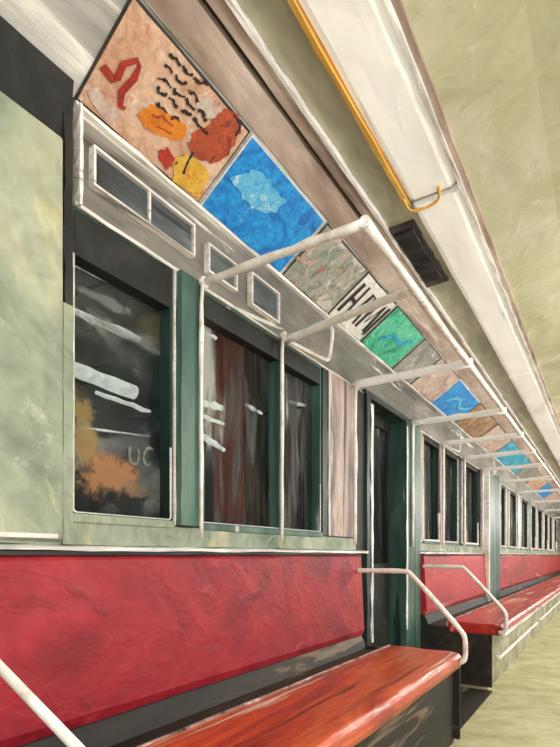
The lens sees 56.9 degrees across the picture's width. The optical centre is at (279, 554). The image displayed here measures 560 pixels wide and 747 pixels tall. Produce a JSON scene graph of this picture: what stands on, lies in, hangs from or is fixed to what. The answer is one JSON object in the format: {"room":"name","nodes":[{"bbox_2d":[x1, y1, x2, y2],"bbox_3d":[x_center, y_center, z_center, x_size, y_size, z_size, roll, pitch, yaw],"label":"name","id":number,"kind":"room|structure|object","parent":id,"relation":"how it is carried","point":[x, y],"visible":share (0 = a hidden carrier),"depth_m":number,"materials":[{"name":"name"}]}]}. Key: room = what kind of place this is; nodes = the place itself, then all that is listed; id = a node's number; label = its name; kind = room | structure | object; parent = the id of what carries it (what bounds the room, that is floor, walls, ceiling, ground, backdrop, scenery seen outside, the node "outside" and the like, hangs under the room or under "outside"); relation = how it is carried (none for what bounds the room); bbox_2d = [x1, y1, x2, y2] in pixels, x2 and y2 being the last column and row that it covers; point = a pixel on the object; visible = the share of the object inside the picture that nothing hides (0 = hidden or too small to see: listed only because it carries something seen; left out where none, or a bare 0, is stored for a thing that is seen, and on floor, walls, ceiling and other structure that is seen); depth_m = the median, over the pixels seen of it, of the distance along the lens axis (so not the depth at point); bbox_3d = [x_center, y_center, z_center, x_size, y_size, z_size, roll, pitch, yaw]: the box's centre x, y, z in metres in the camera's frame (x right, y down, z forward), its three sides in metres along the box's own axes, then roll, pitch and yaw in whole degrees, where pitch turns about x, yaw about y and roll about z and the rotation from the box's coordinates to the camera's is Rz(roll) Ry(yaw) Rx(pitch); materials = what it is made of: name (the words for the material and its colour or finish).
{"room":"train carriage","nodes":[
{"label":"train carriage","id":0,"kind":"room"},
{"bbox_2d":[202,0,361,215],"bbox_3d":[3.853,-1.590,7.802,0.049,0.104,19.700,0,0,33],"label":"trim","id":1,"kind":"structure","parent":0,"point":[235,43],"depth_m":1.70,"materials":[{"name":"metal"}]},
{"bbox_2d":[72,99,559,567],"bbox_3d":[3.518,-0.165,8.015,0.080,2.330,19.700,0,0,33],"label":"wall","id":2,"kind":"structure","parent":0,"point":[348,360],"depth_m":2.42,"materials":[{"name":"metal"}]},
{"bbox_2d":[0,91,62,540],"bbox_3d":[-1.139,-0.595,0.596,0.038,1.110,1.982,0,0,33],"label":"wall panel","id":3,"kind":"object","parent":2,"relation":"attached to","point":[31,153],"visible":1,"depth_m":1.34,"materials":[{"name":"green paint"}]},
{"bbox_2d":[0,15,73,137],"bbox_3d":[-1.158,-1.245,0.566,0.042,0.174,2.110,0,0,33],"label":"trim","id":4,"kind":"structure","parent":2,"relation":"attached to","point":[28,77],"depth_m":1.35,"materials":[{"name":"metal"}]},
{"bbox_2d":[61,302,73,543],"bbox_3d":[-0.602,-0.365,1.451,0.026,0.670,0.036,0,0,33],"label":"trim","id":5,"kind":"structure","parent":2,"relation":"attached to","point":[68,310],"depth_m":1.44,"materials":[{"name":"paint"}]},
{"bbox_2d":[62,97,73,305],"bbox_3d":[-0.601,-0.995,1.452,0.026,0.590,0.035,0,0,33],"label":"trim","id":6,"kind":"structure","parent":2,"relation":"attached to","point":[67,137],"depth_m":1.44,"materials":[{"name":"metal"}]},
{"bbox_2d":[73,102,83,206],"bbox_3d":[-0.579,-1.145,1.483,0.030,0.290,0.014,0,0,33],"label":"trim","id":7,"kind":"structure","parent":2,"relation":"attached to","point":[78,163],"depth_m":1.48,"materials":[{"name":"white paint"}]},
{"bbox_2d":[73,205,174,527],"bbox_3d":[-0.514,-0.546,1.657,0.092,0.907,0.407,0,0,33],"label":"window","id":8,"kind":"structure","parent":2,"relation":"in","point":[98,250],"depth_m":1.69,"materials":[{"name":"black glass"}]},
{"bbox_2d":[128,446,152,465],"bbox_3d":[-0.470,-0.337,1.751,0.001,0.077,0.112,0,0,33],"label":"lettering","id":9,"kind":"object","parent":8,"relation":"attached to","point":[149,447],"visible":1,"depth_m":1.74},
{"bbox_2d":[89,144,195,258],"bbox_3d":[-0.437,-1.145,1.707,0.028,0.120,0.440,0,0,33],"label":"vent window","id":10,"kind":"structure","parent":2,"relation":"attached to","point":[108,179],"depth_m":1.67,"materials":[{"name":"white paint"}]},
{"bbox_2d":[74,0,250,201],"bbox_3d":[-0.345,-1.393,1.641,0.255,0.169,0.527,0,0,33],"label":"poster","id":11,"kind":"object","parent":2,"relation":"attached to","point":[140,83],"visible":0.99,"depth_m":1.59,"materials":[{"name":"orange paper"}]},
{"bbox_2d":[173,270,176,524],"bbox_3d":[-0.374,-0.552,1.819,0.015,0.895,0.014,0,0,33],"label":"trim","id":12,"kind":"structure","parent":2,"relation":"attached to","point":[174,271],"depth_m":1.81,"materials":[{"name":"white paint"}]},
{"bbox_2d":[0,522,355,549],"bbox_3d":[-0.606,-0.066,1.453,0.021,0.076,4.200,0,0,33],"label":"trim","id":13,"kind":"structure","parent":2,"relation":"attached to","point":[84,533],"depth_m":1.83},
{"bbox_2d":[0,543,368,552],"bbox_3d":[-0.596,-0.021,1.447,0.044,0.022,4.200,0,0,33],"label":"trim","id":14,"kind":"structure","parent":2,"relation":"attached to","point":[3,546],"depth_m":1.68,"materials":[{"name":"white paint"}]},
{"bbox_2d":[176,269,200,526],"bbox_3d":[-0.334,-0.552,1.861,0.038,0.895,0.106,0,0,33],"label":"trim","id":15,"kind":"structure","parent":2,"relation":"attached to","point":[187,286],"depth_m":1.83,"materials":[{"name":"teal metal"}]},
{"bbox_2d":[204,242,237,292],"bbox_3d":[-0.230,-1.125,2.032,0.028,0.110,0.180,0,0,33],"label":"sign box","id":16,"kind":"object","parent":2,"relation":"attached to","point":[215,261],"visible":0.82,"depth_m":2.01,"materials":[{"name":"white paint"}]},
{"bbox_2d":[200,133,325,271],"bbox_3d":[-0.050,-1.394,2.110,0.247,0.167,0.555,0,0,33],"label":"poster","id":17,"kind":"object","parent":2,"relation":"attached to","point":[254,198],"visible":0.91,"depth_m":2.05,"materials":[{"name":"blue paper"}]},
{"bbox_2d":[247,271,279,324],"bbox_3d":[-0.069,-1.130,2.285,0.028,0.140,0.220,0,0,33],"label":"sign box","id":18,"kind":"object","parent":2,"relation":"attached to","point":[262,297],"visible":1,"depth_m":2.27,"materials":[{"name":"white paint"}]},
{"bbox_2d":[0,0,559,511],"bbox_3d":[3.646,-1.468,7.933,0.285,0.345,19.700,0,0,33],"label":"trim","id":19,"kind":"structure","parent":2,"relation":"attached to","point":[71,33],"depth_m":1.37,"materials":[{"name":"metal"}]},
{"bbox_2d":[72,200,559,522],"bbox_3d":[4.130,-1.006,8.888,0.019,0.016,17.570,0,0,33],"label":"trim","id":20,"kind":"structure","parent":2,"relation":"attached to","point":[83,208],"depth_m":1.96,"materials":[{"name":"white paint"}]},
{"bbox_2d":[74,100,559,512],"bbox_3d":[4.132,-1.292,8.887,0.024,0.017,17.570,0,0,33],"label":"trim","id":21,"kind":"structure","parent":2,"relation":"attached to","point":[87,114],"depth_m":2.02,"materials":[{"name":"white paint"}]},
{"bbox_2d":[321,367,327,535],"bbox_3d":[0.237,-0.552,2.778,0.015,0.895,0.064,0,0,33],"label":"trim","id":22,"kind":"structure","parent":2,"relation":"attached to","point":[324,372],"depth_m":2.77,"materials":[{"name":"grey metal"}]},
{"bbox_2d":[282,223,367,312],"bbox_3d":[0.228,-1.394,2.546,0.248,0.166,0.460,0,0,33],"label":"poster","id":23,"kind":"object","parent":2,"relation":"attached to","point":[325,272],"visible":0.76,"depth_m":2.54,"materials":[{"name":"paper"}]},
{"bbox_2d":[328,370,353,537],"bbox_3d":[0.353,-0.552,2.956,0.020,0.895,0.366,0,0,33],"label":"wall panel","id":24,"kind":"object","parent":2,"relation":"attached to","point":[340,392],"depth_m":2.92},
{"bbox_2d":[144,0,559,494],"bbox_3d":[3.804,-1.559,7.833,0.096,0.168,19.700,0,0,33],"label":"trim","id":25,"kind":"structure","parent":2,"relation":"attached to","point":[191,22],"depth_m":1.86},
{"bbox_2d":[356,390,364,549],"bbox_3d":[0.484,-0.515,3.160,0.020,0.970,0.124,0,0,33],"label":"trim","id":26,"kind":"structure","parent":2,"relation":"attached to","point":[360,395],"depth_m":3.15,"materials":[{"name":"grey metal"}]},
{"bbox_2d":[327,271,395,339],"bbox_3d":[0.471,-1.394,2.928,0.247,0.166,0.415,0,0,33],"label":"poster","id":27,"kind":"object","parent":2,"relation":"attached to","point":[367,289],"visible":0.66,"depth_m":2.86,"materials":[{"name":"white paper"}]},
{"bbox_2d":[196,215,559,552],"bbox_3d":[4.304,-0.628,8.589,0.771,1.138,16.268,0,0,33],"label":"handrail","id":28,"kind":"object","parent":2,"relation":"in","point":[219,317],"depth_m":2.40,"materials":[{"name":"white metal"}]},
{"bbox_2d":[361,389,420,647],"bbox_3d":[0.763,-0.015,3.688,0.164,2.030,1.082,0,0,33],"label":"door","id":29,"kind":"structure","parent":2,"relation":"in","point":[391,602],"depth_m":3.83,"materials":[{"name":"green metal"}]},
{"bbox_2d":[360,305,424,367],"bbox_3d":[0.736,-1.394,3.343,0.247,0.166,0.530,0,0,33],"label":"poster","id":30,"kind":"object","parent":2,"relation":"attached to","point":[392,338],"visible":0.88,"depth_m":3.31,"materials":[{"name":"paper"}]},
{"bbox_2d":[392,338,440,383],"bbox_3d":[0.991,-1.394,3.744,0.247,0.166,0.380,0,0,33],"label":"poster","id":31,"kind":"object","parent":2,"relation":"attached to","point":[424,354],"visible":0.68,"depth_m":3.69,"materials":[{"name":"beige paper"}]},
{"bbox_2d":[421,432,422,541],"bbox_3d":[1.126,-0.552,4.173,0.015,0.895,0.145,0,0,33],"label":"trim","id":32,"kind":"structure","parent":2,"relation":"attached to","point":[421,432],"depth_m":4.20,"materials":[{"name":"metal"}]},
{"bbox_2d":[421,433,440,544],"bbox_3d":[1.272,-0.546,4.455,0.098,0.907,0.482,0,0,33],"label":"window","id":33,"kind":"structure","parent":2,"relation":"in","point":[433,446],"depth_m":4.63,"materials":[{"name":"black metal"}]},
{"bbox_2d":[410,357,459,401],"bbox_3d":[1.252,-1.394,4.153,0.247,0.167,0.550,0,0,33],"label":"poster","id":34,"kind":"object","parent":2,"relation":"attached to","point":[431,386],"visible":0.68,"depth_m":4.17,"materials":[{"name":"paper"}]},
{"bbox_2d":[439,444,442,543],"bbox_3d":[1.457,-0.552,4.692,0.015,0.895,0.110,0,0,33],"label":"trim","id":35,"kind":"structure","parent":2,"relation":"attached to","point":[440,445],"depth_m":4.67,"materials":[{"name":"metal"}]},
{"bbox_2d":[445,448,458,545],"bbox_3d":[1.614,-0.546,4.991,0.099,0.907,0.567,0,0,33],"label":"window","id":36,"kind":"structure","parent":2,"relation":"in","point":[453,458],"depth_m":5.21,"materials":[{"name":"black glass"}]},
{"bbox_2d":[432,379,479,422],"bbox_3d":[1.620,-1.394,4.731,0.247,0.167,0.780,0,0,33],"label":"poster","id":37,"kind":"object","parent":2,"relation":"attached to","point":[458,398],"visible":0.85,"depth_m":4.66,"materials":[{"name":"blue paper"}]},
{"bbox_2d":[458,456,460,544],"bbox_3d":[1.828,-0.552,5.274,0.015,0.895,0.131,0,0,33],"label":"trim","id":38,"kind":"structure","parent":2,"relation":"attached to","point":[459,458],"depth_m":5.26,"materials":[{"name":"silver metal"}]},
{"bbox_2d":[461,458,478,546],"bbox_3d":[2.055,-0.546,5.683,0.100,0.907,0.806,0,0,33],"label":"window","id":39,"kind":"structure","parent":2,"relation":"in","point":[473,472],"depth_m":5.99,"materials":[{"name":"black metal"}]},
{"bbox_2d":[455,403,497,437],"bbox_3d":[2.090,-1.394,5.469,0.247,0.167,0.930,0,0,33],"label":"poster","id":40,"kind":"object","parent":2,"relation":"attached to","point":[478,426],"visible":0.65,"depth_m":5.48,"materials":[{"name":"paper"}]},
{"bbox_2d":[478,469,480,545],"bbox_3d":[2.338,-0.552,6.076,0.015,0.895,0.138,0,0,33],"label":"trim","id":41,"kind":"structure","parent":2,"relation":"attached to","point":[479,486],"depth_m":6.07,"materials":[{"name":"grey metal"}]},
{"bbox_2d":[480,470,489,600],"bbox_3d":[2.423,-0.150,6.121,0.110,1.700,0.096,0,0,33],"label":"trim","id":42,"kind":"structure","parent":2,"relation":"attached to","point":[486,551],"depth_m":6.08,"materials":[{"name":"white paint"}]},
{"bbox_2d":[420,543,559,553],"bbox_3d":[4.969,-0.066,10.203,0.021,0.076,14.450,0,0,33],"label":"trim","id":43,"kind":"structure","parent":2,"relation":"attached to","point":[423,547],"depth_m":5.36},
{"bbox_2d":[420,551,559,554],"bbox_3d":[4.979,-0.021,10.197,0.044,0.022,14.450,0,0,33],"label":"trim","id":44,"kind":"structure","parent":2,"relation":"attached to","point":[427,552],"depth_m":5.27,"materials":[{"name":"white paint"}]},
{"bbox_2d":[490,471,499,600],"bbox_3d":[2.617,-0.150,6.425,0.110,1.700,0.670,0,0,33],"label":"trim","id":45,"kind":"structure","parent":2,"relation":"attached to","point":[494,480],"depth_m":6.35,"materials":[{"name":"teal metal"}]},
{"bbox_2d":[478,424,511,452],"bbox_3d":[2.614,-1.394,6.291,0.247,0.166,0.980,0,0,33],"label":"poster","id":46,"kind":"object","parent":2,"relation":"attached to","point":[492,446],"visible":0.62,"depth_m":6.29,"materials":[{"name":"paper"}]},
{"bbox_2d":[501,484,506,548],"bbox_3d":[3.038,-0.546,7.223,0.102,0.907,0.962,0,0,33],"label":"window","id":47,"kind":"structure","parent":2,"relation":"in","point":[503,490],"depth_m":7.59,"materials":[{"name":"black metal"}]},
{"bbox_2d":[505,487,508,547],"bbox_3d":[3.388,-0.552,7.724,0.015,0.895,0.260,0,0,33],"label":"trim","id":48,"kind":"structure","parent":2,"relation":"attached to","point":[505,487],"depth_m":7.73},
{"bbox_2d":[495,441,530,473],"bbox_3d":[3.393,-1.394,7.514,0.247,0.167,1.880,0,0,33],"label":"poster","id":49,"kind":"object","parent":2,"relation":"attached to","point":[519,459],"visible":0.62,"depth_m":7.44,"materials":[{"name":"paper"}]},
{"bbox_2d":[509,490,518,548],"bbox_3d":[3.693,-0.546,8.251,0.103,0.907,0.966,0,0,33],"label":"window","id":50,"kind":"structure","parent":2,"relation":"in","point":[512,494],"depth_m":8.62,"materials":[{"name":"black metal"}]},
{"bbox_2d":[518,495,519,548],"bbox_3d":[4.044,-0.552,8.754,0.015,0.895,0.262,0,0,33],"label":"trim","id":51,"kind":"structure","parent":2,"relation":"attached to","point":[518,495],"depth_m":8.77,"materials":[{"name":"white paint"}]},
{"bbox_2d":[520,497,528,549],"bbox_3d":[4.347,-0.546,9.276,0.105,0.907,0.962,0,0,33],"label":"window","id":52,"kind":"structure","parent":2,"relation":"in","point":[523,530],"depth_m":9.65,"materials":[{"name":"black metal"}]},
{"bbox_2d":[515,463,539,482],"bbox_3d":[4.252,-1.394,8.863,0.247,0.166,1.280,0,0,33],"label":"poster","id":53,"kind":"object","parent":2,"relation":"attached to","point":[525,472],"visible":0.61,"depth_m":8.79,"materials":[{"name":"beige paper"}]},
{"bbox_2d":[528,502,529,549],"bbox_3d":[4.700,-0.552,9.783,0.015,0.895,0.260,0,0,33],"label":"trim","id":54,"kind":"structure","parent":2,"relation":"attached to","point":[528,502],"depth_m":9.86,"materials":[{"name":"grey metal"}]},
{"bbox_2d":[531,505,536,549],"bbox_3d":[5.006,-0.546,10.308,0.107,0.907,0.967,0,0,33],"label":"window","id":55,"kind":"structure","parent":2,"relation":"in","point":[534,545],"depth_m":10.69,"materials":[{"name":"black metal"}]},
{"bbox_2d":[535,507,536,549],"bbox_3d":[5.355,-0.552,10.811,0.015,0.895,0.263,0,0,33],"label":"trim","id":56,"kind":"structure","parent":2,"relation":"attached to","point":[535,507],"depth_m":10.81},
{"bbox_2d":[526,474,547,489],"bbox_3d":[4.978,-1.394,10.002,0.247,0.166,1.380,0,0,33],"label":"poster","id":57,"kind":"object","parent":2,"relation":"attached to","point":[535,485],"visible":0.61,"depth_m":10.06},
{"bbox_2d":[537,508,542,550],"bbox_3d":[5.660,-0.546,11.335,0.107,0.907,0.970,0,0,33],"label":"window","id":58,"kind":"structure","parent":2,"relation":"in","point":[539,512],"depth_m":11.70,"materials":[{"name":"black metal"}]},
{"bbox_2d":[537,483,552,497],"bbox_3d":[5.784,-1.394,11.267,0.247,0.167,1.580,0,0,33],"label":"poster","id":59,"kind":"object","parent":2,"relation":"attached to","point":[546,486],"visible":0.62,"depth_m":11.16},
{"bbox_2d":[544,513,547,550],"bbox_3d":[6.315,-0.546,12.363,0.107,0.907,0.968,0,0,33],"label":"window","id":60,"kind":"structure","parent":2,"relation":"in","point":[545,514],"depth_m":12.75,"materials":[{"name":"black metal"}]},
{"bbox_2d":[547,515,548,550],"bbox_3d":[6.666,-0.552,12.869,0.015,0.895,0.263,0,0,33],"label":"trim","id":61,"kind":"structure","parent":2,"relation":"attached to","point":[547,515],"depth_m":12.94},
{"bbox_2d":[549,516,552,550],"bbox_3d":[6.975,-0.546,13.395,0.112,0.907,0.975,0,0,33],"label":"window","id":62,"kind":"structure","parent":2,"relation":"in","point":[550,518],"depth_m":13.76,"materials":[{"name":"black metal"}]},
{"bbox_2d":[543,492,559,504],"bbox_3d":[6.697,-1.394,12.701,0.247,0.166,1.780,0,0,33],"label":"poster","id":63,"kind":"object","parent":2,"relation":"attached to","point":[553,496],"visible":0.7,"depth_m":12.49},
{"bbox_2d":[554,519,556,551],"bbox_3d":[7.630,-0.546,14.421,0.113,0.907,0.982,0,0,33],"label":"window","id":64,"kind":"structure","parent":2,"relation":"in","point":[555,542],"depth_m":14.81,"materials":[{"name":"teal metal"}]},
{"bbox_2d":[551,502,559,508],"bbox_3d":[7.664,-1.394,14.219,0.247,0.166,1.780,0,0,33],"label":"poster","id":65,"kind":"object","parent":2,"relation":"attached to","point":[556,505],"visible":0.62,"depth_m":14.09,"materials":[{"name":"beige paper"}]},
{"bbox_2d":[206,0,559,484],"bbox_3d":[3.882,-1.577,7.783,0.051,0.131,19.700,0,0,33],"label":"trim","id":66,"kind":"structure","parent":0,"point":[222,10],"depth_m":1.85,"materials":[{"name":"metal"}]},
{"bbox_2d":[225,0,559,482],"bbox_3d":[3.907,-1.576,7.767,0.017,0.132,19.700,0,0,33],"label":"trim","id":67,"kind":"structure","parent":0,"point":[234,6],"depth_m":1.96,"materials":[{"name":"white paint"}]},
{"bbox_2d":[236,0,559,480],"bbox_3d":[3.970,-1.587,7.727,0.141,0.109,19.700,0,0,33],"label":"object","id":68,"kind":"structure","parent":0,"point":[275,21],"depth_m":1.97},
{"bbox_2d":[389,219,448,287],"bbox_3d":[0.722,-1.527,2.647,0.128,0.035,0.600,0,0,33],"label":"ceiling vent","id":69,"kind":"object","parent":68,"relation":"attached to","point":[408,234],"visible":1,"depth_m":2.59,"materials":[{"name":"black metal"}]},
{"bbox_2d":[403,0,559,420],"bbox_3d":[4.983,-1.520,7.082,1.805,0.240,19.700,0,0,33],"label":"ceiling","id":70,"kind":"structure","parent":0,"point":[493,66],"depth_m":1.86,"materials":[{"name":"paint"}]},
{"bbox_2d":[287,0,456,212],"bbox_3d":[-0.233,-1.523,0.808,0.228,0.078,3.313,0,0,33],"label":"ceiling light","id":71,"kind":"object","parent":70,"relation":"attached to","point":[357,42],"visible":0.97,"depth_m":1.67,"materials":[{"name":"white plastic"}]},
{"bbox_2d":[383,0,559,432],"bbox_3d":[4.218,-1.530,7.569,0.016,0.064,19.700,0,0,33],"label":"trim","id":72,"kind":"structure","parent":70,"relation":"attached to","point":[395,21],"depth_m":1.91,"materials":[{"name":"white paint"}]},
{"bbox_2d":[390,0,559,427],"bbox_3d":[4.232,-1.538,7.560,0.026,0.049,19.700,0,0,33],"label":"trim","id":73,"kind":"structure","parent":70,"relation":"attached to","point":[398,5],"depth_m":1.95,"materials":[{"name":"metal"}]},
{"bbox_3d":[4.125,-1.600,7.628,0.230,0.080,19.700,0,0,33],"label":"trim","id":74,"kind":"structure","parent":70,"relation":"attached to","visible":0},
{"bbox_2d":[413,184,533,375],"bbox_3d":[1.330,-1.532,3.243,0.207,0.062,2.500,0,0,33],"label":"ceiling light","id":75,"kind":"object","parent":74,"relation":"attached to","point":[449,222],"visible":0.78,"depth_m":2.73,"materials":[{"name":"plastic"}]},
{"bbox_2d":[509,371,558,435],"bbox_3d":[2.705,-1.532,5.403,0.206,0.062,2.580,0,0,33],"label":"ceiling light","id":76,"kind":"object","parent":74,"relation":"attached to","point":[527,385],"visible":0.8,"depth_m":5.07,"materials":[{"name":"plastic"}]},
{"bbox_2d":[542,433,559,465],"bbox_3d":[4.102,-1.531,7.595,0.207,0.062,2.580,0,0,33],"label":"ceiling light","id":77,"kind":"object","parent":74,"relation":"attached to","point":[553,441],"visible":0.95,"depth_m":7.03,"materials":[{"name":"plastic"}]},
{"bbox_2d":[450,610,559,746],"bbox_3d":[4.800,1.030,7.199,3.040,0.060,19.700,0,0,33],"label":"floor","id":78,"kind":"structure","parent":0,"point":[522,709],"depth_m":3.46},
{"bbox_2d":[0,551,467,746],"bbox_3d":[0.084,0.479,1.884,0.710,1.043,2.408,0,0,33],"label":"bench","id":79,"kind":"object","parent":78,"relation":"on","point":[98,648],"visible":0.99,"depth_m":1.70,"materials":[{"name":"red plastic"}]},
{"bbox_2d":[144,646,461,746],"bbox_3d":[0.154,0.552,1.835,0.411,0.090,2.380,0,0,33],"label":"cushion","id":80,"kind":"object","parent":79,"relation":"on","point":[341,705],"depth_m":1.77,"materials":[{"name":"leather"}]},
{"bbox_2d":[460,687,492,728],"bbox_3d":[0.989,0.996,3.544,0.700,0.008,1.000,0,0,33],"label":"floor mat","id":81,"kind":"object","parent":78,"relation":"on","point":[471,699],"depth_m":3.52,"materials":[{"name":"rubber"}]},
{"bbox_2d":[420,554,544,689],"bbox_3d":[2.129,0.494,5.121,0.681,1.012,2.875,0,0,33],"label":"bench","id":82,"kind":"object","parent":78,"relation":"on","point":[497,631],"visible":0.94,"depth_m":4.28,"materials":[{"name":"red leather"}]},
{"bbox_2d":[447,596,543,635],"bbox_3d":[2.222,0.552,5.082,0.411,0.090,2.820,0,0,33],"label":"cushion","id":83,"kind":"object","parent":82,"relation":"on","point":[486,620],"depth_m":4.33,"materials":[{"name":"leather"}]},
{"bbox_2d":[497,554,559,636],"bbox_3d":[3.831,0.494,7.816,0.655,1.012,3.500,0,0,33],"label":"bench","id":84,"kind":"object","parent":78,"relation":"on","point":[514,568],"visible":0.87,"depth_m":7.58,"materials":[{"name":"red leather"}]},
{"bbox_2d":[509,583,559,602],"bbox_3d":[3.926,0.551,7.755,0.411,0.091,3.480,0,0,33],"label":"cushion","id":85,"kind":"object","parent":84,"relation":"on","point":[545,591],"depth_m":7.23,"materials":[{"name":"leather"}]},
{"bbox_2d":[529,554,559,609],"bbox_3d":[5.765,0.494,10.852,0.655,1.012,3.700,0,0,33],"label":"bench","id":86,"kind":"object","parent":78,"relation":"on","point":[539,564],"visible":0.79,"depth_m":10.53,"materials":[{"name":"red leather"}]},
{"bbox_2d":[540,576,559,583],"bbox_3d":[5.860,0.551,10.791,0.411,0.091,3.680,0,0,33],"label":"cushion","id":87,"kind":"object","parent":86,"relation":"on","point":[556,580],"depth_m":10.05,"materials":[{"name":"leather"}]},
{"bbox_2d":[549,555,559,577],"bbox_3d":[7.780,0.494,14.015,0.655,1.012,3.800,0,0,33],"label":"bench","id":88,"kind":"object","parent":78,"relation":"on","point":[554,560],"visible":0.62,"depth_m":13.67,"materials":[{"name":"red leather"}]},
{"label":"outside","id":89,"kind":"structure","parent":0,"visible":0},
{"bbox_2d":[74,267,511,562],"bbox_3d":[3.944,-0.750,11.123,0.100,4.500,29.000,0,0,33],"label":"window glass","id":90,"kind":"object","parent":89,"point":[122,309],"depth_m":3.30,"materials":[{"name":"glass"}]},
{"bbox_2d":[75,308,101,338],"bbox_3d":[-0.747,-0.865,1.893,0.219,0.040,0.155,0,0,33],"label":"tube light","id":91,"kind":"object","parent":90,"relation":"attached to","point":[83,315],"depth_m":1.89,"materials":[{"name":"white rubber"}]},
{"bbox_2d":[75,265,134,297],"bbox_3d":[-1.067,-1.040,2.225,1.019,0.034,0.397,0,0,33],"label":"tube light","id":92,"kind":"object","parent":90,"relation":"attached to","point":[99,283],"visible":0.05,"depth_m":2.00,"materials":[{"name":"black rubber"}]},
{"bbox_2d":[75,362,138,398],"bbox_3d":[-1.088,-0.653,2.180,1.033,0.064,0.347,0,0,33],"label":"tube light","id":93,"kind":"object","parent":90,"relation":"attached to","point":[86,374],"visible":0.74,"depth_m":1.93,"materials":[{"name":"white plastic"}]},
{"bbox_2d":[91,428,140,437],"bbox_3d":[-1.051,-0.474,2.259,1.010,0.044,0.344,0,0,33],"label":"tube light","id":94,"kind":"object","parent":90,"relation":"attached to","point":[107,432],"visible":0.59,"depth_m":2.01,"materials":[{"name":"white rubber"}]},
{"bbox_2d":[91,391,150,412],"bbox_3d":[-1.028,-0.594,2.290,1.014,0.028,0.267,0,0,33],"label":"tube light","id":95,"kind":"object","parent":90,"relation":"attached to","point":[118,402],"visible":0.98,"depth_m":2.04,"materials":[{"name":"white"}]},
{"bbox_2d":[92,415,153,428],"bbox_3d":[-0.814,-0.715,2.697,0.459,0.046,0.040,0,0,33],"label":"tube light","id":96,"kind":"object","parent":90,"relation":"attached to","point":[151,416],"depth_m":2.76,"materials":[{"name":"black rubber"}]},
{"bbox_2d":[113,324,135,334],"bbox_3d":[-0.587,-0.865,1.941,0.028,0.040,0.103,0,0,33],"label":"tube light","id":97,"kind":"object","parent":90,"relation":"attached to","point":[122,329],"depth_m":2.00,"materials":[{"name":"white glass"}]},
{"bbox_2d":[101,428,153,438],"bbox_3d":[-0.795,-0.646,2.711,0.404,0.026,0.046,0,0,33],"label":"tube light","id":98,"kind":"object","parent":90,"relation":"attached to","point":[141,431],"depth_m":2.77,"materials":[{"name":"black rubber"}]},
{"bbox_2d":[127,426,153,432],"bbox_3d":[-0.851,-0.778,3.156,0.249,0.027,0.026,0,0,33],"label":"tube light","id":99,"kind":"object","parent":90,"relation":"attached to","point":[153,426],"depth_m":3.22,"materials":[{"name":"black rubber"}]},
{"bbox_2d":[77,433,225,460],"bbox_3d":[-0.748,-0.542,2.725,1.020,0.071,0.208,0,0,33],"label":"tube light","id":100,"kind":"object","parent":90,"relation":"attached to","point":[206,438],"visible":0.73,"depth_m":2.46,"materials":[{"name":"white plastic"}]},
{"bbox_2d":[91,333,216,368],"bbox_3d":[-0.763,-1.042,2.707,1.015,0.026,0.131,0,0,33],"label":"tube light","id":101,"kind":"object","parent":90,"relation":"attached to","point":[211,335],"visible":0.35,"depth_m":2.74,"materials":[{"name":"black rubber"}]},
{"bbox_2d":[205,402,305,424],"bbox_3d":[-0.251,-0.931,3.510,1.015,0.060,0.407,0,0,33],"label":"tube light","id":102,"kind":"object","parent":90,"relation":"attached to","point":[300,405],"visible":0.2,"depth_m":3.27,"materials":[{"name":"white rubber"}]},
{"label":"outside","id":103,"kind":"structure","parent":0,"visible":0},
{"bbox_3d":[4.480,1.280,10.782,1.170,0.440,29.000,0,0,33],"label":"trim","id":104,"kind":"structure","parent":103,"visible":0},
{"bbox_2d":[203,398,204,520],"bbox_3d":[-0.445,-0.270,2.651,0.100,2.660,0.068,0,0,33],"label":"steel column","id":105,"kind":"structure","parent":104,"relation":"on","point":[204,398],"depth_m":2.65,"materials":[{"name":"metal"}]},
{"bbox_2d":[214,331,243,524],"bbox_3d":[-0.266,-0.270,2.691,0.100,2.660,0.127,0,0,33],"label":"steel column","id":106,"kind":"structure","parent":104,"relation":"on","point":[229,508],"depth_m":2.68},
{"bbox_2d":[203,400,223,410],"bbox_3d":[-0.313,-0.715,2.399,0.105,0.046,0.169,0,0,33],"label":"tube light","id":107,"kind":"object","parent":106,"relation":"attached to","point":[214,405],"depth_m":2.47,"materials":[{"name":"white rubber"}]},
{"bbox_2d":[203,414,224,424],"bbox_3d":[-0.326,-0.646,2.432,0.085,0.026,0.191,0,0,33],"label":"tube light","id":108,"kind":"object","parent":106,"relation":"attached to","point":[206,418],"depth_m":2.46,"materials":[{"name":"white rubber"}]},
{"bbox_2d":[244,348,259,525],"bbox_3d":[-0.184,-0.270,2.968,0.100,2.660,0.098,0,0,33],"label":"steel column","id":109,"kind":"structure","parent":104,"relation":"on","point":[251,360],"depth_m":2.96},
{"bbox_2d":[244,404,262,414],"bbox_3d":[-0.151,-0.778,2.729,0.093,0.027,0.198,0,0,33],"label":"tube light","id":110,"kind":"object","parent":109,"relation":"attached to","point":[252,408],"depth_m":2.75,"materials":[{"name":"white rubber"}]},
{"bbox_2d":[284,372,296,528],"bbox_3d":[0.032,-0.270,3.215,0.100,2.660,0.119,0,0,33],"label":"steel column","id":111,"kind":"structure","parent":104,"relation":"on","point":[288,492],"depth_m":3.18,"materials":[{"name":"metal"}]},
{"bbox_2d":[297,378,305,529],"bbox_3d":[0.136,-0.270,3.378,0.100,2.660,0.092,0,0,33],"label":"steel column","id":112,"kind":"structure","parent":104,"relation":"on","point":[301,469],"depth_m":3.37,"materials":[{"name":"metal"}]},
{"bbox_2d":[424,444,428,538],"bbox_3d":[1.631,-0.270,5.909,0.100,2.660,0.220,0,0,33],"label":"steel column","id":113,"kind":"structure","parent":104,"relation":"on","point":[426,471],"depth_m":5.87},
{"bbox_2d":[445,457,446,540],"bbox_3d":[2.033,-0.270,6.542,0.100,2.660,0.220,0,0,33],"label":"steel column","id":114,"kind":"structure","parent":104,"relation":"on","point":[445,457],"depth_m":6.59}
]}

